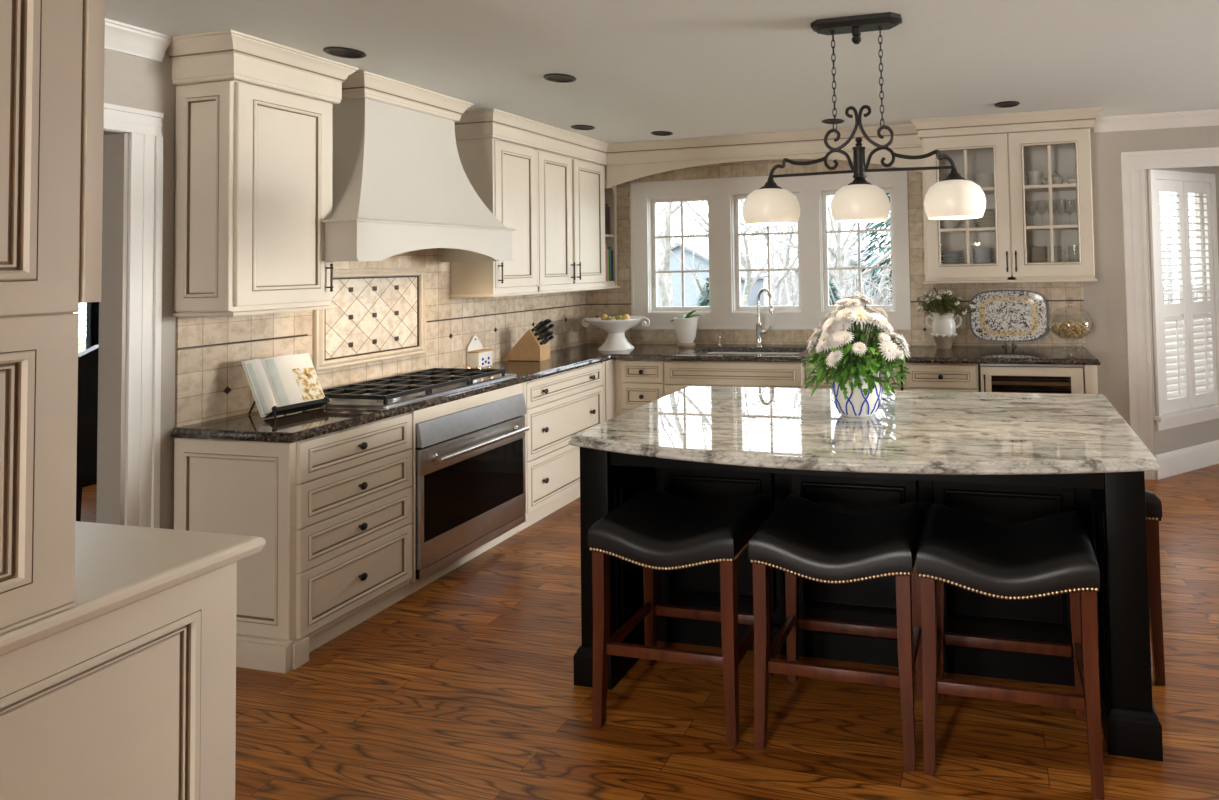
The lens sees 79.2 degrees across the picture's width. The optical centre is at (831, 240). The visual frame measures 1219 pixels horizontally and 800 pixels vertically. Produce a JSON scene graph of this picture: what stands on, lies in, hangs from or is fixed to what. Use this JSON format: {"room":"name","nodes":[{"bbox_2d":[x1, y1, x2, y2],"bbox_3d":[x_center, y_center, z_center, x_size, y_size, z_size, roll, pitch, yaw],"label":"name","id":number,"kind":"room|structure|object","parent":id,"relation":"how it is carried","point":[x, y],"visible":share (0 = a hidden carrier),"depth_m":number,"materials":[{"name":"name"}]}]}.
{"room":"kitchen","nodes":[
{"label":"kitchen","id":0,"kind":"room"},
{"bbox_2d":[104,49,585,529],"bbox_3d":[-3.212,0.377,1.077,0.138,2.526,10.020,-2,-2,13],"label":"wall","id":1,"kind":"structure","parent":0,"point":[203,376],"depth_m":3.14,"materials":[{"name":"beige paint"}]},
{"bbox_2d":[96,103,163,527],"bbox_3d":[-2.918,0.568,2.314,0.146,2.212,1.083,-2,-2,13],"label":"door frame","id":2,"kind":"structure","parent":1,"relation":"in","point":[130,306],"depth_m":2.75,"materials":[{"name":"beige paint"}]},
{"bbox_2d":[105,18,172,61],"bbox_3d":[-3.476,-0.877,-0.312,0.074,0.098,6.530,-2,-2,13],"label":"trim","id":3,"kind":"structure","parent":1,"relation":"attached to","point":[120,37],"depth_m":2.76,"materials":[{"name":"white paint"}]},
{"bbox_2d":[167,30,358,315],"bbox_3d":[-2.518,-0.260,3.095,0.380,1.152,0.578,-2,-2,13],"label":"upper cabinet","id":4,"kind":"object","parent":1,"relation":"attached to","point":[254,131],"visible":0.99,"depth_m":2.91,"materials":[{"name":"beige paint"}]},
{"bbox_2d":[313,268,425,370],"bbox_3d":[-2.504,0.405,3.812,0.026,0.509,0.692,-2,-2,13],"label":"tile panel","id":5,"kind":"object","parent":1,"relation":"attached to","point":[380,317],"visible":0.98,"depth_m":3.79,"materials":[{"name":"tile"}]},
{"bbox_2d":[175,248,585,427],"bbox_3d":[-2.397,0.378,4.367,0.012,0.900,3.003,-2,-2,13],"label":"tile backsplash","id":6,"kind":"structure","parent":1,"relation":"attached to","point":[203,374],"depth_m":3.76,"materials":[{"name":"tile"}]},
{"bbox_2d":[322,71,515,261],"bbox_3d":[-2.297,-0.352,3.763,0.516,0.934,1.088,-2,-2,13],"label":"range hood","id":7,"kind":"object","parent":1,"relation":"attached to","point":[400,183],"visible":0.91,"depth_m":3.58,"materials":[{"name":"paint"}]},
{"bbox_2d":[449,138,620,297],"bbox_3d":[-2.068,-0.205,5.064,0.348,1.152,1.504,-2,-2,13],"label":"upper cabinet","id":8,"kind":"object","parent":1,"relation":"attached to","point":[555,203],"visible":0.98,"depth_m":4.75,"materials":[{"name":"beige paint"}]},
{"bbox_2d":[605,204,607,233],"bbox_3d":[-1.940,-0.175,5.686,0.222,0.250,0.039,-2,-2,13],"label":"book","id":9,"kind":"object","parent":8,"relation":"in","point":[606,205],"visible":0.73,"depth_m":5.66,"materials":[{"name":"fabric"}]},
{"bbox_2d":[605,245,607,280],"bbox_3d":[-1.938,0.184,5.628,0.252,0.290,0.039,-2,-2,13],"label":"book","id":10,"kind":"object","parent":8,"relation":"in","point":[606,259],"visible":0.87,"depth_m":5.61,"materials":[{"name":"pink paper"}]},
{"bbox_2d":[605,174,616,285],"bbox_3d":[-1.946,-0.083,5.705,0.292,0.912,0.192,-2,-2,13],"label":"open shelf","id":11,"kind":"object","parent":8,"relation":"attached to","point":[610,193],"depth_m":5.74,"materials":[{"name":"beige paint"}]},
{"bbox_2d":[455,109,921,164],"bbox_3d":[-0.885,-0.738,4.680,2.854,0.164,1.372,-2,-2,13],"label":"trim","id":12,"kind":"structure","parent":1,"relation":"attached to","point":[485,123],"depth_m":5.18,"materials":[{"name":"beige paint"}]},
{"bbox_2d":[81,464,1218,799],"bbox_3d":[0.280,1.610,1.152,13.800,0.080,11.800,-2,-2,13],"label":"floor","id":13,"kind":"structure","parent":0,"point":[462,687],"depth_m":2.38,"materials":[{"name":"brown wood"}]},
{"bbox_2d":[76,344,98,521],"bbox_3d":[-4.127,1.155,3.894,0.490,1.190,0.520,-2,-2,13],"label":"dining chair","id":14,"kind":"object","parent":13,"relation":"on","point":[87,400],"visible":0.04,"depth_m":3.67,"materials":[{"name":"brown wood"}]},
{"bbox_2d":[0,561,236,799],"bbox_3d":[-2.144,1.135,-0.399,0.598,0.873,4.265,-2,-2,13],"label":"base cabinet","id":15,"kind":"object","parent":13,"relation":"on","point":[136,700],"visible":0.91,"depth_m":1.43,"materials":[{"name":"beige paint"}]},
{"bbox_2d":[0,521,265,654],"bbox_3d":[-2.147,0.678,-0.365,0.620,0.040,4.323,-2,-2,13],"label":"countertop","id":16,"kind":"structure","parent":15,"relation":"on","point":[117,566],"depth_m":1.53,"materials":[{"name":"beige paint"}]},
{"bbox_2d":[0,0,104,633],"bbox_3d":[-2.189,-0.150,-0.468,0.610,1.610,3.942,-2,-2,13],"label":"upper cabinet","id":17,"kind":"object","parent":16,"relation":"on","point":[52,51],"visible":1,"depth_m":1.30,"materials":[{"name":"beige paint"}]},
{"bbox_2d":[174,412,411,673],"bbox_3d":[-2.336,1.248,3.060,0.644,0.875,0.613,-2,-2,13],"label":"base cabinet","id":18,"kind":"object","parent":13,"relation":"on","point":[332,512],"visible":0.9,"depth_m":2.84,"materials":[{"name":"beige paint"}]},
{"bbox_2d":[171,343,1099,442],"bbox_3d":[-0.462,0.778,3.890,3.948,0.038,3.014,-2,-2,13],"label":"countertop","id":19,"kind":"structure","parent":18,"relation":"on","point":[307,424],"depth_m":4.41,"materials":[{"name":"brown stone"}]},
{"bbox_2d":[248,396,328,418],"bbox_3d":[-2.480,0.682,3.150,0.243,0.188,0.240,-2,-2,19],"label":"book stand","id":20,"kind":"object","parent":19,"relation":"on","point":[277,411],"visible":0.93,"depth_m":3.11,"materials":[{"name":"black metal"}]},
{"bbox_2d":[241,353,325,416],"bbox_3d":[-2.464,0.643,3.146,0.150,0.243,0.280,-2,-2,19],"label":"cookbook","id":21,"kind":"object","parent":20,"relation":"on","point":[283,380],"visible":0.91,"depth_m":3.12,"materials":[{"name":"paper"}]},
{"bbox_2d":[292,367,323,400],"bbox_3d":[-2.420,0.660,3.217,0.091,0.148,0.104,-2,-2,19],"label":"food photo","id":22,"kind":"object","parent":21,"relation":"attached to","point":[305,381],"depth_m":3.21},
{"bbox_2d":[323,366,515,407],"bbox_3d":[-2.200,0.762,3.710,0.500,0.055,0.915,-2,-2,13],"label":"gas cooktop","id":23,"kind":"object","parent":19,"relation":"in","point":[412,386],"visible":0.94,"depth_m":3.56,"materials":[{"name":"metal"}]},
{"bbox_2d":[467,335,493,367],"bbox_3d":[-2.289,0.715,4.532,0.094,0.204,0.140,-2,-2,13],"label":"box","id":24,"kind":"object","parent":19,"relation":"on","point":[477,356],"visible":0.96,"depth_m":4.50,"materials":[{"name":"white ceramic"}]},
{"bbox_2d":[502,329,549,360],"bbox_3d":[-2.116,0.714,4.812,0.302,0.218,0.113,-2,-2,13],"label":"knife block","id":25,"kind":"object","parent":19,"relation":"on","point":[528,348],"visible":0.96,"depth_m":4.75,"materials":[{"name":"brown wood"}]},
{"bbox_2d":[582,316,649,350],"bbox_3d":[-1.663,0.711,5.361,0.436,0.241,0.436,0,-2,-34],"label":"pedestal bowl","id":26,"kind":"object","parent":19,"relation":"on","point":[616,340],"visible":0.98,"depth_m":5.28,"materials":[{"name":"white ceramic"}]},
{"bbox_2d":[673,317,697,346],"bbox_3d":[-1.143,0.712,5.456,0.196,0.222,0.195,-2,-2,13],"label":"planter","id":27,"kind":"object","parent":19,"relation":"on","point":[685,328],"visible":0.98,"depth_m":5.39,"materials":[{"name":"white ceramic"}]},
{"bbox_2d":[705,352,798,353],"bbox_3d":[-0.583,0.936,5.075,0.832,0.196,0.400,-2,-2,13],"label":"sink","id":28,"kind":"object","parent":19,"relation":"in","point":[709,352],"visible":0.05,"depth_m":5.28,"materials":[{"name":"silver metal"}]},
{"bbox_2d":[755,288,773,346],"bbox_3d":[-0.506,0.582,5.302,0.195,0.445,0.066,-3,-2,38],"label":"faucet","id":29,"kind":"object","parent":19,"relation":"on","point":[759,331],"visible":1,"depth_m":5.32,"materials":[{"name":"silver metal"}]},
{"bbox_2d":[925,311,961,348],"bbox_3d":[0.804,0.639,4.989,0.193,0.257,0.188,0,-2,-31],"label":"vase","id":30,"kind":"object","parent":19,"relation":"on","point":[943,327],"visible":1,"depth_m":4.93,"materials":[{"name":"white ceramic"}]},
{"bbox_2d":[915,288,979,320],"bbox_3d":[0.839,0.485,4.964,0.443,0.324,0.286,-2,-2,29],"label":"flower bouquet","id":31,"kind":"object","parent":30,"relation":"in","point":[943,303],"visible":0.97,"depth_m":4.96,"materials":[{"name":"green plant"}]},
{"bbox_3d":[1.263,0.663,4.955,0.106,0.186,0.141,-2,-2,13],"label":"plate stand","id":32,"kind":"object","parent":19,"relation":"on","visible":0},
{"bbox_2d":[969,290,1047,341],"bbox_3d":[1.262,0.533,4.967,0.544,0.362,0.091,-2,-2,13],"label":"serving platter","id":33,"kind":"object","parent":32,"relation":"on","point":[1004,315],"visible":0.98,"depth_m":4.97,"materials":[{"name":"ceramic"}]},
{"bbox_2d":[405,383,523,596],"bbox_3d":[-2.190,1.267,3.753,0.614,0.875,0.800,-2,-2,13],"label":"base cabinet","id":34,"kind":"object","parent":13,"relation":"on","point":[436,411],"visible":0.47,"depth_m":3.51,"materials":[{"name":"beige paint"}]},
{"bbox_2d":[415,394,529,579],"bbox_3d":[-2.123,1.258,3.738,0.658,0.740,0.764,-2,-2,13],"label":"wall oven","id":35,"kind":"object","parent":34,"relation":"in","point":[471,469],"visible":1,"depth_m":3.60,"materials":[{"name":"metal"}]},
{"bbox_2d":[518,361,605,531],"bbox_3d":[-1.987,1.289,4.569,0.642,0.875,0.878,-2,-2,13],"label":"base cabinet","id":36,"kind":"object","parent":13,"relation":"on","point":[559,406],"visible":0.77,"depth_m":4.39,"materials":[{"name":"beige paint"}]},
{"bbox_2d":[605,360,663,420],"bbox_3d":[-1.329,1.297,5.248,0.424,0.875,0.731,-2,-2,13],"label":"base cabinet","id":37,"kind":"object","parent":13,"relation":"on","point":[630,385],"visible":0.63,"depth_m":5.00,"materials":[{"name":"beige paint"}]},
{"bbox_2d":[588,487,773,746],"bbox_3d":[-0.517,1.288,2.481,0.524,0.683,0.414,-2,-2,13],"label":"bar stool","id":38,"kind":"object","parent":13,"relation":"on","point":[654,530],"visible":0.87,"depth_m":2.34,"materials":[{"name":"black leather"}]},
{"bbox_2d":[664,361,805,396],"bbox_3d":[-0.615,1.278,5.103,1.026,0.875,0.694,-2,-2,13],"label":"base cabinet","id":39,"kind":"object","parent":13,"relation":"on","point":[678,375],"visible":0.2,"depth_m":4.80,"materials":[{"name":"beige paint"}]},
{"bbox_2d":[748,494,924,771],"bbox_3d":[0.041,1.272,2.358,0.524,0.683,0.414,-2,-2,13],"label":"bar stool","id":40,"kind":"object","parent":13,"relation":"on","point":[804,538],"visible":0.91,"depth_m":2.22,"materials":[{"name":"black leather"}]},
{"bbox_2d":[806,362,902,389],"bbox_3d":[0.217,1.255,4.932,0.664,0.875,0.654,-2,-2,13],"label":"base cabinet","id":41,"kind":"object","parent":13,"relation":"on","point":[822,385],"visible":0.05,"depth_m":4.68,"materials":[{"name":"beige paint"}]},
{"bbox_2d":[573,447,1162,761],"bbox_3d":[0.137,1.191,2.869,2.015,0.874,1.050,-2,-2,13],"label":"kitchen island","id":42,"kind":"object","parent":13,"relation":"on","point":[1113,515],"visible":0.5,"depth_m":2.59,"materials":[{"name":"black paint"}]},
{"bbox_2d":[568,386,1160,474],"bbox_3d":[0.114,0.732,2.815,2.058,0.040,1.228,-2,-2,13],"label":"island countertop","id":43,"kind":"structure","parent":42,"relation":"on","point":[910,432],"depth_m":2.55,"materials":[{"name":"stone"}]},
{"bbox_2d":[832,369,881,417],"bbox_3d":[0.106,0.627,2.872,0.207,0.174,0.209,-2,-2,13],"label":"flower pot","id":44,"kind":"object","parent":43,"relation":"on","point":[856,404],"visible":0.63,"depth_m":2.79,"materials":[{"name":"white ceramic"}]},
{"bbox_2d":[802,291,910,399],"bbox_3d":[0.103,0.415,2.878,0.447,0.418,0.441,-2,-2,26],"label":"plant","id":45,"kind":"object","parent":44,"relation":"in","point":[838,338],"visible":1,"depth_m":2.78,"materials":[{"name":"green plant"}]},
{"bbox_2d":[903,363,979,391],"bbox_3d":[0.779,1.239,4.803,0.486,0.875,0.654,-2,-2,13],"label":"base cabinet","id":46,"kind":"object","parent":13,"relation":"on","point":[921,376],"visible":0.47,"depth_m":4.52,"materials":[{"name":"beige paint"}]},
{"bbox_2d":[916,503,1103,799],"bbox_3d":[0.563,1.257,2.232,0.524,0.683,0.414,-2,-2,13],"label":"bar stool","id":47,"kind":"object","parent":13,"relation":"on","point":[1053,554],"visible":1,"depth_m":2.09,"materials":[{"name":"black leather"}]},
{"bbox_2d":[979,364,1083,393],"bbox_3d":[1.331,1.178,4.663,0.636,0.784,0.650,-2,-2,13],"label":"wine cooler","id":48,"kind":"object","parent":13,"relation":"on","point":[1008,378],"visible":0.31,"depth_m":4.44,"materials":[{"name":"wood"}]},
{"bbox_2d":[1084,365,1097,393],"bbox_3d":[1.687,1.214,4.606,0.073,0.875,0.631,-2,-2,13],"label":"cabinet end panel","id":49,"kind":"object","parent":13,"relation":"on","point":[1090,371],"visible":0.2,"depth_m":4.31,"materials":[{"name":"beige paint"}]},
{"bbox_2d":[1090,489,1164,685],"bbox_3d":[1.053,1.265,2.795,0.414,0.683,0.524,-2,-2,13],"label":"bar stool","id":50,"kind":"object","parent":13,"relation":"on","point":[1153,503],"visible":0.22,"depth_m":2.51,"materials":[{"name":"brown wood"}]},
{"bbox_2d":[105,0,1218,142],"bbox_3d":[0.012,-1.029,0.310,13.800,0.100,9.900,-2,-2,13],"label":"ceiling","id":51,"kind":"structure","parent":0,"point":[683,68],"depth_m":3.24,"materials":[{"name":"paint"}]},
{"bbox_2d":[323,47,365,58],"bbox_3d":[-2.172,-0.840,3.104,0.160,0.008,0.160,-2,-2,13],"label":"recessed light","id":52,"kind":"object","parent":51,"relation":"in","point":[343,52],"visible":1,"depth_m":3.10,"materials":[{"name":"brown metal"}]},
{"bbox_2d":[543,73,575,82],"bbox_3d":[-1.403,-0.840,3.591,0.160,0.008,0.160,-2,-2,13],"label":"recessed light","id":53,"kind":"object","parent":51,"relation":"in","point":[554,77],"visible":1,"depth_m":3.58,"materials":[{"name":"black paint"}]},
{"bbox_2d":[571,125,594,129],"bbox_3d":[-1.738,-0.792,4.859,0.160,0.008,0.160,-2,-2,13],"label":"recessed light","id":54,"kind":"object","parent":51,"relation":"in","point":[578,127],"visible":1,"depth_m":4.86,"materials":[{"name":"black paint"}]},
{"bbox_2d":[651,131,672,135],"bbox_3d":[-1.254,-0.794,5.137,0.160,0.008,0.160,-2,-2,13],"label":"recessed light","id":55,"kind":"object","parent":51,"relation":"in","point":[658,133],"visible":1,"depth_m":5.14,"materials":[{"name":"black paint"}]},
{"bbox_2d":[822,119,843,123],"bbox_3d":[0.009,-0.830,4.832,0.160,0.008,0.160,-2,-2,13],"label":"recessed light","id":56,"kind":"object","parent":51,"relation":"in","point":[826,121],"visible":0.9,"depth_m":4.83,"materials":[{"name":"black paint"}]},
{"bbox_2d":[742,12,985,225],"bbox_3d":[0.108,-0.490,2.829,0.998,0.820,0.242,-2,-2,13],"label":"pendant light","id":57,"kind":"object","parent":51,"relation":"hanging from","point":[955,196],"visible":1,"depth_m":2.79,"materials":[{"name":"black metal"}]},
{"bbox_2d":[994,101,1019,107],"bbox_3d":[1.113,-0.866,4.418,0.160,0.008,0.160,-2,-2,13],"label":"recessed light","id":58,"kind":"object","parent":51,"relation":"in","point":[1006,104],"visible":1,"depth_m":4.42,"materials":[{"name":"black paint"}]},
{"bbox_2d":[586,125,1218,425],"bbox_3d":[2.877,0.367,4.745,10.120,2.526,0.138,-2,-2,13],"label":"wall","id":59,"kind":"structure","parent":0,"point":[1104,299],"depth_m":4.98,"materials":[{"name":"beige paint"}]},
{"bbox_2d":[648,195,710,312],"bbox_3d":[-1.147,0.107,5.690,0.730,0.965,0.120,-2,-2,13],"label":"window","id":60,"kind":"structure","parent":59,"relation":"in","point":[652,202],"depth_m":5.72,"materials":[{"name":"white paint"}]},
{"bbox_2d":[731,191,800,311],"bbox_3d":[-0.436,0.087,5.526,0.730,0.965,0.120,-2,-2,13],"label":"window","id":61,"kind":"structure","parent":59,"relation":"in","point":[735,203],"depth_m":5.55,"materials":[{"name":"white paint"}]},
{"bbox_2d":[630,171,910,329],"bbox_3d":[-0.532,0.091,5.472,2.285,1.205,0.031,-2,-2,13],"label":"trim","id":62,"kind":"structure","parent":59,"relation":"attached to","point":[721,316],"depth_m":5.49,"materials":[{"name":"white paint"}]},
{"bbox_2d":[586,159,1084,346],"bbox_3d":[-0.140,0.084,5.390,3.943,1.460,0.012,-2,-2,13],"label":"tile backsplash","id":63,"kind":"structure","parent":59,"relation":"attached to","point":[1059,311],"depth_m":5.38,"materials":[{"name":"tile"}]},
{"bbox_2d":[820,187,895,311],"bbox_3d":[0.212,0.068,5.377,0.600,0.965,0.120,-2,-2,13],"label":"window","id":64,"kind":"structure","parent":59,"relation":"in","point":[826,307],"depth_m":5.39,"materials":[{"name":"white paint"}]},
{"bbox_2d":[910,107,1101,283],"bbox_3d":[1.218,-0.285,4.881,1.260,1.144,0.412,-2,-2,13],"label":"upper cabinet","id":65,"kind":"object","parent":59,"relation":"attached to","point":[1009,146],"visible":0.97,"depth_m":4.76,"materials":[{"name":"beige paint"}]},
{"bbox_2d":[606,147,922,188],"bbox_3d":[-0.575,-0.630,5.320,2.540,0.349,0.018,-2,-2,13],"label":"window valance","id":66,"kind":"object","parent":65,"relation":"attached to","point":[615,174],"visible":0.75,"depth_m":5.37,"materials":[{"name":"beige paint"}]},
{"bbox_2d":[940,222,959,228],"bbox_3d":[0.839,-0.106,5.001,0.160,0.050,0.158,-2,-2,13],"label":"serving bowl","id":67,"kind":"object","parent":65,"relation":"on","point":[944,225],"visible":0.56,"depth_m":4.95,"materials":[{"name":"white ceramic"}]},
{"bbox_2d":[941,230,994,232],"bbox_3d":[0.977,-0.075,4.978,0.556,0.018,0.278,-2,-2,13],"label":"shelf","id":68,"kind":"object","parent":65,"relation":"attached to","point":[982,231],"depth_m":5.02,"materials":[{"name":"beige wood"}]},
{"bbox_2d":[976,182,993,186],"bbox_3d":[1.096,-0.389,4.950,0.150,0.050,0.148,-2,-2,13],"label":"soup bowl","id":69,"kind":"object","parent":65,"relation":"on","point":[981,184],"visible":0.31,"depth_m":4.89,"materials":[{"name":"white ceramic"}]},
{"bbox_2d":[975,177,993,181],"bbox_3d":[1.096,-0.419,4.951,0.150,0.050,0.148,-2,-2,13],"label":"soup bowl","id":70,"kind":"object","parent":69,"relation":"on","point":[984,179],"visible":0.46,"depth_m":4.89,"materials":[{"name":"white ceramic"}]},
{"bbox_2d":[1029,179,1045,184],"bbox_3d":[1.442,-0.403,4.870,0.120,0.058,0.089,-2,-2,13],"label":"teacup","id":71,"kind":"object","parent":65,"relation":"on","point":[1031,181],"visible":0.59,"depth_m":4.84,"materials":[{"name":"white ceramic"}]},
{"bbox_2d":[1025,171,1041,178],"bbox_3d":[1.415,-0.456,4.878,0.111,0.058,0.087,-2,-2,13],"label":"teacup","id":72,"kind":"object","parent":71,"relation":"on","point":[1033,174],"visible":0.93,"depth_m":4.84,"materials":[{"name":"white ceramic"}]},
{"bbox_2d":[1030,246,1045,262],"bbox_3d":[1.470,0.140,4.947,0.100,0.200,0.050,-2,-2,13],"label":"tin","id":73,"kind":"object","parent":65,"relation":"in","point":[1038,254],"visible":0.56,"depth_m":4.92,"materials":[{"name":"brown metal"}]},
{"bbox_2d":[1025,186,1075,192],"bbox_3d":[1.506,-0.366,4.863,0.506,0.018,0.278,-2,-2,13],"label":"shelf","id":74,"kind":"object","parent":65,"relation":"attached to","point":[1054,189],"depth_m":4.89,"materials":[{"name":"beige wood"}]},
{"bbox_2d":[1026,228,1076,230],"bbox_3d":[1.512,-0.090,4.855,0.506,0.018,0.278,-2,-2,13],"label":"shelf","id":75,"kind":"object","parent":65,"relation":"attached to","point":[1048,229],"depth_m":4.93,"materials":[{"name":"beige wood"}]},
{"bbox_2d":[1041,171,1068,183],"bbox_3d":[1.558,-0.433,4.854,0.116,0.111,0.149,0,-2,-40],"label":"teapot","id":76,"kind":"object","parent":65,"relation":"on","point":[1056,179],"visible":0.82,"depth_m":4.82,"materials":[{"name":"white ceramic"}]},
{"bbox_2d":[1093,109,1218,132],"bbox_3d":[3.290,-0.861,4.593,2.940,0.098,0.074,-2,-2,13],"label":"trim","id":77,"kind":"structure","parent":59,"relation":"attached to","point":[1199,118],"depth_m":4.83,"materials":[{"name":"white paint"}]},
{"bbox_2d":[1121,147,1218,479],"bbox_3d":[3.409,0.476,4.554,2.765,2.275,0.026,-2,-2,13],"label":"trim","id":78,"kind":"structure","parent":59,"relation":"attached to","point":[1133,164],"depth_m":4.84,"materials":[{"name":"white paint"}]},
{"bbox_2d":[1145,167,1218,476],"bbox_3d":[2.548,0.528,5.093,0.820,2.240,0.110,0,-2,-30],"label":"wall","id":79,"kind":"structure","parent":0,"point":[1185,436],"depth_m":4.93,"materials":[{"name":"beige paint"}]},
{"bbox_2d":[1148,169,1218,430],"bbox_3d":[2.562,0.407,5.068,0.820,1.820,0.155,0,-2,-30],"label":"window","id":80,"kind":"structure","parent":79,"relation":"in","point":[1205,413],"depth_m":4.97,"materials":[{"name":"white paint"}]},
{"bbox_2d":[1156,179,1190,413],"bbox_3d":[2.433,0.387,4.966,0.317,1.647,0.060,0,-2,-30],"label":"window shutter","id":81,"kind":"object","parent":80,"relation":"attached to","point":[1175,360],"visible":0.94,"depth_m":4.96,"materials":[{"name":"white paint"}]},
{"bbox_2d":[1183,181,1217,408],"bbox_3d":[2.716,0.386,5.126,0.317,1.647,0.060,0,-2,-30],"label":"window shutter","id":82,"kind":"object","parent":80,"relation":"attached to","point":[1203,370],"visible":0.98,"depth_m":5.12,"materials":[{"name":"white paint"}]},
{"bbox_2d":[1155,440,1218,479],"bbox_3d":[3.567,1.542,4.979,2.646,0.165,0.423,-1,-2,1],"label":"baseboard","id":83,"kind":"structure","parent":79,"relation":"attached to","point":[1183,460],"depth_m":4.96,"materials":[{"name":"white paint"}]},
{"bbox_2d":[1213,166,1218,258],"bbox_3d":[3.998,0.496,5.044,2.200,2.240,0.110,-2,-2,13],"label":"wall","id":84,"kind":"structure","parent":0,"point":[1215,169],"depth_m":5.26,"materials":[{"name":"beige paint"}]},
{"bbox_3d":[-4.974,0.427,1.481,3.480,2.526,10.020,-2,-2,13],"label":"wall","id":85,"kind":"structure","parent":0,"visible":0},
{"bbox_2d":[86,302,98,348],"bbox_3d":[-5.641,0.600,5.429,0.048,2.420,0.280,-2,-2,13],"label":"drape","id":86,"kind":"object","parent":85,"relation":"hanging from","point":[92,308],"visible":0.09,"depth_m":5.34,"materials":[{"name":"black fabric"}]},
{"label":"outside","id":87,"kind":"structure","parent":0,"visible":0},
{"bbox_2d":[78,303,1181,352],"bbox_3d":[-4.198,6.844,62.765,150.000,5.310,109.700,-2,-2,13],"label":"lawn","id":88,"kind":"structure","parent":87,"point":[81,341],"depth_m":51.50,"materials":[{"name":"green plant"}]},
{"bbox_2d":[657,202,684,306],"bbox_3d":[-3.659,-1.230,13.970,6.682,8.848,7.108,-1,-2,6],"label":"bare tree","id":89,"kind":"object","parent":88,"relation":"on","point":[663,244],"visible":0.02,"depth_m":13.39,"materials":[{"name":"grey plant"}]},
{"bbox_2d":[696,276,709,305],"bbox_3d":[-4.625,3.067,27.035,3.540,3.434,3.367,-2,-2,13],"label":"evergreen tree","id":90,"kind":"object","parent":88,"relation":"on","point":[705,302],"visible":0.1,"depth_m":26.79,"materials":[{"name":"green plant"}]},
{"bbox_2d":[658,243,767,306],"bbox_3d":[-8.896,3.560,46.285,8.100,6.605,8.600,-1,-2,4],"label":"house","id":91,"kind":"structure","parent":88,"relation":"on","point":[702,254],"depth_m":42.33,"materials":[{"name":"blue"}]},
{"bbox_2d":[658,201,798,305],"bbox_3d":[-3.170,-0.434,21.690,5.567,9.106,6.351,-1,-2,-1],"label":"bare tree","id":92,"kind":"object","parent":88,"relation":"on","point":[745,262],"visible":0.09,"depth_m":21.65,"materials":[{"name":"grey plant"}]},
{"bbox_2d":[657,201,835,305],"bbox_3d":[-4.700,0.135,28.884,7.991,9.685,9.166,-3,-2,42],"label":"bare tree","id":93,"kind":"object","parent":88,"relation":"on","point":[694,275],"visible":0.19,"depth_m":27.80,"materials":[{"name":"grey plant"}]},
{"bbox_2d":[686,199,831,305],"bbox_3d":[-1.320,0.096,19.868,6.655,7.659,6.757,-1,-2,-9],"label":"bare tree","id":94,"kind":"object","parent":88,"relation":"on","point":[789,285],"visible":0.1,"depth_m":19.55,"materials":[{"name":"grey plant"}]},
{"bbox_2d":[689,194,889,305],"bbox_3d":[-0.697,-0.698,16.246,4.993,8.019,8.488,0,-2,-29],"label":"bare tree","id":95,"kind":"object","parent":88,"relation":"on","point":[775,281],"visible":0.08,"depth_m":14.99,"materials":[{"name":"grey plant"}]},
{"bbox_2d":[739,197,890,297],"bbox_3d":[1.210,-0.155,12.057,7.323,6.256,5.247,-2,-2,21],"label":"bare tree","id":96,"kind":"object","parent":88,"relation":"on","point":[843,275],"visible":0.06,"depth_m":12.11,"materials":[{"name":"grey plant"}]},
{"bbox_2d":[759,217,884,280],"bbox_3d":[0.313,-0.278,28.288,7.964,10.557,8.216,-2,-2,13],"label":"bare tree","id":97,"kind":"object","parent":88,"relation":"on","point":[846,240],"visible":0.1,"depth_m":28.73,"materials":[{"name":"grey plant"}]},
{"bbox_2d":[777,247,891,305],"bbox_3d":[1.335,3.712,47.028,8.200,6.432,8.600,-2,-2,19],"label":"house","id":98,"kind":"structure","parent":88,"relation":"on","point":[868,276],"depth_m":43.26,"materials":[{"name":"beige"}]},
{"bbox_2d":[829,280,840,304],"bbox_3d":[-0.132,3.112,26.864,3.293,3.280,3.232,-1,-2,-20],"label":"evergreen tree","id":99,"kind":"object","parent":88,"relation":"on","point":[835,291],"visible":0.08,"depth_m":26.65,"materials":[{"name":"green plant"}]},
{"bbox_2d":[781,265,891,305],"bbox_3d":[0.336,1.378,8.411,2.208,2.310,1.975,0,-2,-22],"label":"bush","id":100,"kind":"object","parent":88,"relation":"on","point":[877,298],"visible":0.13,"depth_m":8.41,"materials":[{"name":"plant"}]},
{"bbox_2d":[828,208,891,304],"bbox_3d":[2.262,-0.298,18.265,5.604,8.022,7.560,-2,-2,29],"label":"bare tree","id":101,"kind":"object","parent":88,"relation":"on","point":[887,237],"visible":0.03,"depth_m":18.33,"materials":[{"name":"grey plant"}]},
{"bbox_2d":[837,193,891,303],"bbox_3d":[1.454,-0.459,14.787,4.051,7.625,3.952,-2,-2,13],"label":"evergreen tree","id":102,"kind":"object","parent":88,"relation":"on","point":[888,222],"visible":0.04,"depth_m":14.69,"materials":[{"name":"green plant"}]},
{"bbox_2d":[661,210,1197,326],"bbox_3d":[-8.477,3.127,77.361,109.357,13.271,37.667,-2,-2,13],"label":"woods","id":103,"kind":"object","parent":88,"relation":"on","point":[1170,282],"visible":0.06,"depth_m":68.25,"materials":[{"name":"grey plant"}]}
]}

